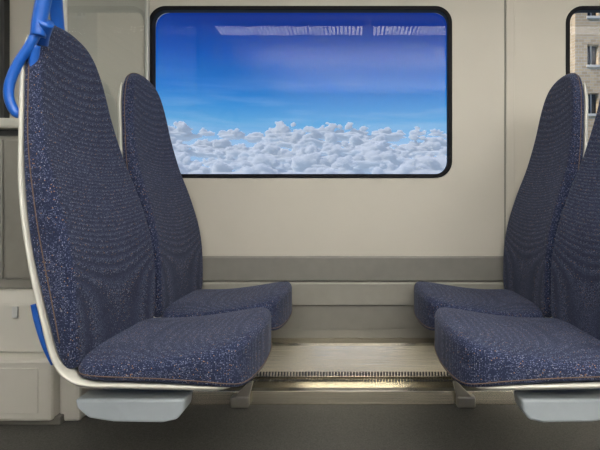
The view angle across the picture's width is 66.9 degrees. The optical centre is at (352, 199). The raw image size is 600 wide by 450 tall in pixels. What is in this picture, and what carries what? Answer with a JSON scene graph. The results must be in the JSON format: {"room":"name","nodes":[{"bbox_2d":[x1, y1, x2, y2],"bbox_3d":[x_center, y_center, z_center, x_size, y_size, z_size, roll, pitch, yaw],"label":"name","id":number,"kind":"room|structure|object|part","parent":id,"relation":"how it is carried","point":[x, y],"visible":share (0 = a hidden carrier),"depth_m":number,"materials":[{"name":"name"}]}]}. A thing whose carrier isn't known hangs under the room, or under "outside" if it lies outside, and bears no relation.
{"room":"train carriage","nodes":[
{"label":"train carriage","id":0,"kind":"room"},
{"bbox_2d":[0,0,9,117],"bbox_3d":[-1.510,-0.800,1.952,0.020,0.960,0.033,0,0,0],"label":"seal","id":1,"kind":"object","parent":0,"point":[4,4],"depth_m":1.94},
{"bbox_2d":[0,405,599,449],"bbox_3d":[0.000,0.825,0.235,6.400,0.050,3.470,0,0,0],"label":"floor","id":2,"kind":"structure","parent":0,"point":[199,427],"depth_m":1.57,"materials":[{"name":"plastic"}]},
{"bbox_2d":[0,118,101,424],"bbox_3d":[-1.478,0.245,1.772,0.985,1.110,0.391,0,0,0],"label":"base cabinet","id":3,"kind":"object","parent":2,"relation":"on","point":[32,391],"visible":0.31,"depth_m":1.65,"materials":[{"name":"plastic"}]},
{"bbox_3d":[-1.468,0.035,1.717,0.265,0.530,0.010,0,0,0],"label":"door","id":4,"kind":"part","parent":3,"relation":"part of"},
{"bbox_2d":[0,118,17,129],"bbox_3d":[-1.545,-0.290,1.829,0.850,0.040,0.278,0,0,0],"label":"countertop","id":5,"kind":"structure","parent":3,"relation":"on","point":[5,123],"depth_m":1.69,"materials":[{"name":"plastic"}]},
{"bbox_3d":[-1.238,0.035,1.717,0.175,0.530,0.010,0,0,0],"label":"door","id":6,"kind":"part","parent":3,"relation":"part of","materials":[{"name":"grey plastic"}]},
{"bbox_3d":[-1.302,0.670,1.579,0.395,0.160,0.005,0,0,0],"label":"plinth panel","id":7,"kind":"part","parent":3,"relation":"part of","materials":[{"name":"beige plastic"}]},
{"bbox_2d":[63,0,149,81],"bbox_3d":[-0.896,-0.249,1.671,0.038,2.098,0.597,0,0,0],"label":"screen","id":8,"kind":"object","parent":2,"relation":"on","point":[147,2],"visible":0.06,"depth_m":1.95,"materials":[{"name":"plastic"}]},
{"bbox_3d":[-0.895,-0.549,1.384,0.024,1.498,0.024,0,0,0],"label":"edge post","id":9,"kind":"part","parent":8,"relation":"part of","materials":[{"name":"plastic"}]},
{"bbox_2d":[231,381,252,407],"bbox_3d":[-0.428,0.749,1.740,0.084,0.098,0.035,0,0,0],"label":"bracket","id":10,"kind":"object","parent":2,"relation":"on","point":[241,399],"visible":0.97,"depth_m":1.73,"materials":[{"name":"silver metal"}]},
{"bbox_2d":[189,329,516,404],"bbox_3d":[1.165,0.681,1.864,4.070,0.238,0.213,0,0,0],"label":"heater housing","id":11,"kind":"object","parent":2,"relation":"on","point":[302,366],"visible":0.4,"depth_m":1.87,"materials":[{"name":"metal"}]},
{"bbox_2d":[251,372,454,381],"bbox_3d":[0.377,0.724,1.845,2.462,0.025,0.043,0,0,0],"label":"vent","id":12,"kind":"object","parent":11,"relation":"attached to","point":[261,376],"depth_m":1.86,"materials":[{"name":"grey metal"}]},
{"bbox_2d":[453,381,474,407],"bbox_3d":[0.428,0.749,1.740,0.084,0.098,0.035,0,0,0],"label":"bracket","id":13,"kind":"object","parent":2,"relation":"on","point":[464,399],"visible":0.97,"depth_m":1.73,"materials":[{"name":"silver metal"}]},
{"bbox_2d":[10,0,599,255],"bbox_3d":[0.000,-0.250,1.995,6.400,2.300,0.050,0,0,0],"label":"wall","id":14,"kind":"structure","parent":0,"point":[460,212],"depth_m":1.97,"materials":[{"name":"plastic"}]},
{"bbox_2d":[102,389,149,389],"bbox_3d":[-0.519,0.489,1.529,0.204,0.055,0.838,0,0,0],"label":"beam","id":15,"kind":"structure","parent":14,"relation":"attached to","point":[102,389],"depth_m":1.11,"materials":[{"name":"grey metal"}]},
{"bbox_2d":[76,390,192,421],"bbox_3d":[-0.492,0.493,1.497,0.258,0.055,0.912,0,0,4],"label":"base","id":16,"kind":"object","parent":15,"relation":"on","point":[110,405],"visible":0.73,"depth_m":1.05,"materials":[{"name":"grey plastic"}]},
{"bbox_2d":[3,0,271,390],"bbox_3d":[-0.540,-0.067,1.250,0.602,1.052,0.458,0,0,0],"label":"seat","id":17,"kind":"object","parent":16,"relation":"on","point":[88,244],"depth_m":1.11,"materials":[{"name":"fabric"},{"name":"plastic"}]},
{"bbox_3d":[-0.787,-0.395,1.172,0.108,0.395,0.198,0,0,0],"label":"grab handle","id":18,"kind":"part","parent":17,"relation":"part of","materials":[{"name":"blue plastic"}]},
{"bbox_3d":[-0.726,0.316,1.060,0.064,0.146,0.017,0,0,0],"label":"blue trim","id":19,"kind":"part","parent":17,"relation":"part of","materials":[{"name":"blue plastic"}]},
{"bbox_2d":[24,26,154,368],"bbox_3d":[-0.730,-0.036,1.250,0.180,0.876,0.436,0,0,0],"label":"backrest cushion","id":20,"kind":"object","parent":17,"relation":"on","point":[88,244],"depth_m":1.14,"materials":[{"name":"blue fabric"}]},
{"bbox_2d":[78,307,270,386],"bbox_3d":[-0.452,0.392,1.250,0.426,0.120,0.442,0,0,0],"label":"seat cushion","id":21,"kind":"object","parent":17,"relation":"on","point":[133,348],"depth_m":1.09,"materials":[{"name":"blue fabric"}]},
{"bbox_2d":[118,73,291,330],"bbox_3d":[-0.537,-0.009,1.711,0.601,0.936,0.460,0,0,0],"label":"seat","id":22,"kind":"object","parent":16,"relation":"on","point":[145,144],"visible":0.83,"depth_m":1.63,"materials":[{"name":"fabric"},{"name":"plastic"}]},
{"bbox_2d":[122,73,202,317],"bbox_3d":[-0.730,-0.036,1.710,0.180,0.876,0.436,0,0,0],"label":"backrest cushion","id":23,"kind":"object","parent":22,"relation":"on","point":[148,154],"depth_m":1.64,"materials":[{"name":"blue fabric"}]},
{"bbox_2d":[161,281,291,330],"bbox_3d":[-0.452,0.392,1.710,0.426,0.120,0.442,0,0,0],"label":"seat cushion","id":24,"kind":"object","parent":22,"relation":"on","point":[187,299],"depth_m":1.60,"materials":[{"name":"blue fabric"}]},
{"bbox_2d":[150,6,451,177],"bbox_3d":[-0.230,-0.472,1.983,1.328,0.753,0.034,0,0,0],"label":"rubber gasket","id":25,"kind":"object","parent":14,"relation":"attached to","point":[159,11],"visible":0.7,"depth_m":1.97,"materials":[{"name":"black rubber"}]},
{"bbox_2d":[202,256,503,280],"bbox_3d":[1.165,0.299,1.962,4.070,0.110,0.016,0,0,0],"label":"trim","id":26,"kind":"structure","parent":14,"relation":"attached to","point":[215,268],"depth_m":1.95,"materials":[{"name":"grey plastic"}]},
{"bbox_2d":[202,281,503,304],"bbox_3d":[1.165,0.406,1.958,4.070,0.099,0.024,0,0,0],"label":"trim","id":27,"kind":"structure","parent":14,"relation":"attached to","point":[303,292],"depth_m":1.95,"materials":[{"name":"grey plastic"}]},
{"bbox_2d":[280,305,425,328],"bbox_3d":[1.165,0.509,1.963,4.070,0.105,0.014,0,0,0],"label":"trim","id":28,"kind":"structure","parent":14,"relation":"attached to","point":[302,316],"depth_m":1.96,"materials":[{"name":"grey plastic"}]},
{"bbox_2d":[504,0,505,242],"bbox_3d":[0.665,-0.526,1.970,0.006,1.547,0.002,0,0,0],"label":"trim","id":29,"kind":"structure","parent":14,"relation":"attached to","point":[504,0],"depth_m":1.97,"materials":[{"name":"grey plastic"}]},
{"bbox_2d":[506,0,514,229],"bbox_3d":[0.687,-0.526,1.966,0.038,1.547,0.008,0,0,0],"label":"trim","id":30,"kind":"structure","parent":14,"relation":"attached to","point":[510,4],"depth_m":1.96,"materials":[{"name":"plastic"}]},
{"bbox_2d":[556,389,599,389],"bbox_3d":[0.519,0.489,1.529,0.204,0.055,0.838,0,0,0],"label":"beam","id":31,"kind":"structure","parent":14,"relation":"attached to","point":[556,389],"depth_m":1.11,"materials":[{"name":"grey metal"}]},
{"bbox_2d":[513,390,599,421],"bbox_3d":[0.492,0.493,1.497,0.258,0.055,0.912,0,0,-4],"label":"base","id":32,"kind":"object","parent":31,"relation":"on","point":[537,405],"visible":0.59,"depth_m":1.05,"materials":[{"name":"grey plastic"}]},
{"bbox_2d":[414,73,587,330],"bbox_3d":[0.537,-0.009,1.711,0.601,0.936,0.460,0,0,0],"label":"seat","id":33,"kind":"object","parent":32,"relation":"on","point":[560,144],"visible":0.79,"depth_m":1.63,"materials":[{"name":"fabric"},{"name":"plastic"}]},
{"bbox_2d":[414,281,544,330],"bbox_3d":[0.452,0.392,1.710,0.426,0.120,0.442,0,0,0],"label":"seat cushion","id":34,"kind":"object","parent":33,"relation":"on","point":[517,299],"depth_m":1.60,"materials":[{"name":"blue fabric"}]},
{"bbox_2d":[503,73,583,317],"bbox_3d":[0.730,-0.036,1.710,0.180,0.876,0.436,0,0,0],"label":"backrest cushion","id":35,"kind":"object","parent":33,"relation":"on","point":[557,154],"depth_m":1.64,"materials":[{"name":"blue fabric"}]},
{"bbox_2d":[434,101,599,390],"bbox_3d":[0.537,-0.009,1.250,0.601,0.936,0.460,0,0,0],"label":"seat","id":36,"kind":"object","parent":32,"relation":"on","point":[489,352],"visible":1,"depth_m":1.21,"materials":[{"name":"fabric"},{"name":"plastic"}]},
{"bbox_2d":[435,307,599,386],"bbox_3d":[0.452,0.392,1.250,0.426,0.120,0.442,0,0,0],"label":"seat cushion","id":37,"kind":"object","parent":36,"relation":"on","point":[476,349],"depth_m":1.10,"materials":[{"name":"blue fabric"}]},
{"bbox_2d":[551,101,599,339],"bbox_3d":[0.730,-0.036,1.250,0.180,0.876,0.436,0,0,0],"label":"backrest cushion","id":38,"kind":"object","parent":36,"relation":"on","point":[575,268],"depth_m":1.33,"materials":[{"name":"blue fabric"}]},
{"bbox_2d":[566,6,599,73],"bbox_3d":[1.595,-0.472,1.983,1.328,0.753,0.034,0,0,0],"label":"rubber gasket","id":39,"kind":"object","parent":14,"relation":"attached to","point":[580,9],"visible":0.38,"depth_m":1.97,"materials":[{"name":"black rubber"}]},
{"label":"outside","id":40,"kind":"structure","parent":0,"visible":0},
{"bbox_2d":[587,13,595,143],"bbox_3d":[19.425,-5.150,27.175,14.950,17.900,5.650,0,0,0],"label":"window pane","id":41,"kind":"object","parent":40,"point":[588,14],"visible":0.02,"depth_m":24.35,"materials":[{"name":"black glass"}]},
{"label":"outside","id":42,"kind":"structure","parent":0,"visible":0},
{"bbox_2d":[572,13,599,142],"bbox_3d":[19.425,-5.200,24.150,15.150,18.000,0.300,0,0,0],"label":"facade","id":43,"kind":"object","parent":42,"point":[585,32],"visible":0.33,"depth_m":24.00,"materials":[{"name":"beige brick"}]},
{"bbox_2d":[590,94,591,112],"bbox_3d":[12.800,-5.150,24.230,0.060,1.100,0.060,0,0,0],"label":"mullion","id":44,"kind":"object","parent":43,"relation":"attached to","point":[590,94],"visible":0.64,"depth_m":24.20,"materials":[{"name":"grey metal"}]},
{"bbox_2d":[590,46,591,64],"bbox_3d":[12.800,-7.750,24.230,0.060,1.100,0.060,0,0,0],"label":"mullion","id":45,"kind":"object","parent":43,"relation":"attached to","point":[590,46],"visible":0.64,"depth_m":24.20,"materials":[{"name":"grey metal"}]},
{"bbox_2d":[586,16,599,18],"bbox_3d":[12.800,-9.740,24.065,0.700,0.120,0.270,0,0,0],"label":"sill","id":46,"kind":"structure","parent":43,"relation":"attached to","point":[587,17],"depth_m":23.93,"materials":[{"name":"beige stone"}]},
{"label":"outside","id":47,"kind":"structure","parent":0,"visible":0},
{"bbox_2d":[570,17,571,72],"bbox_3d":[11.900,-5.200,27.150,0.100,18.000,5.700,0,0,0],"label":"wall","id":48,"kind":"structure","parent":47,"point":[571,17],"depth_m":24.41,"materials":[{"name":"beige brick"}]}
]}

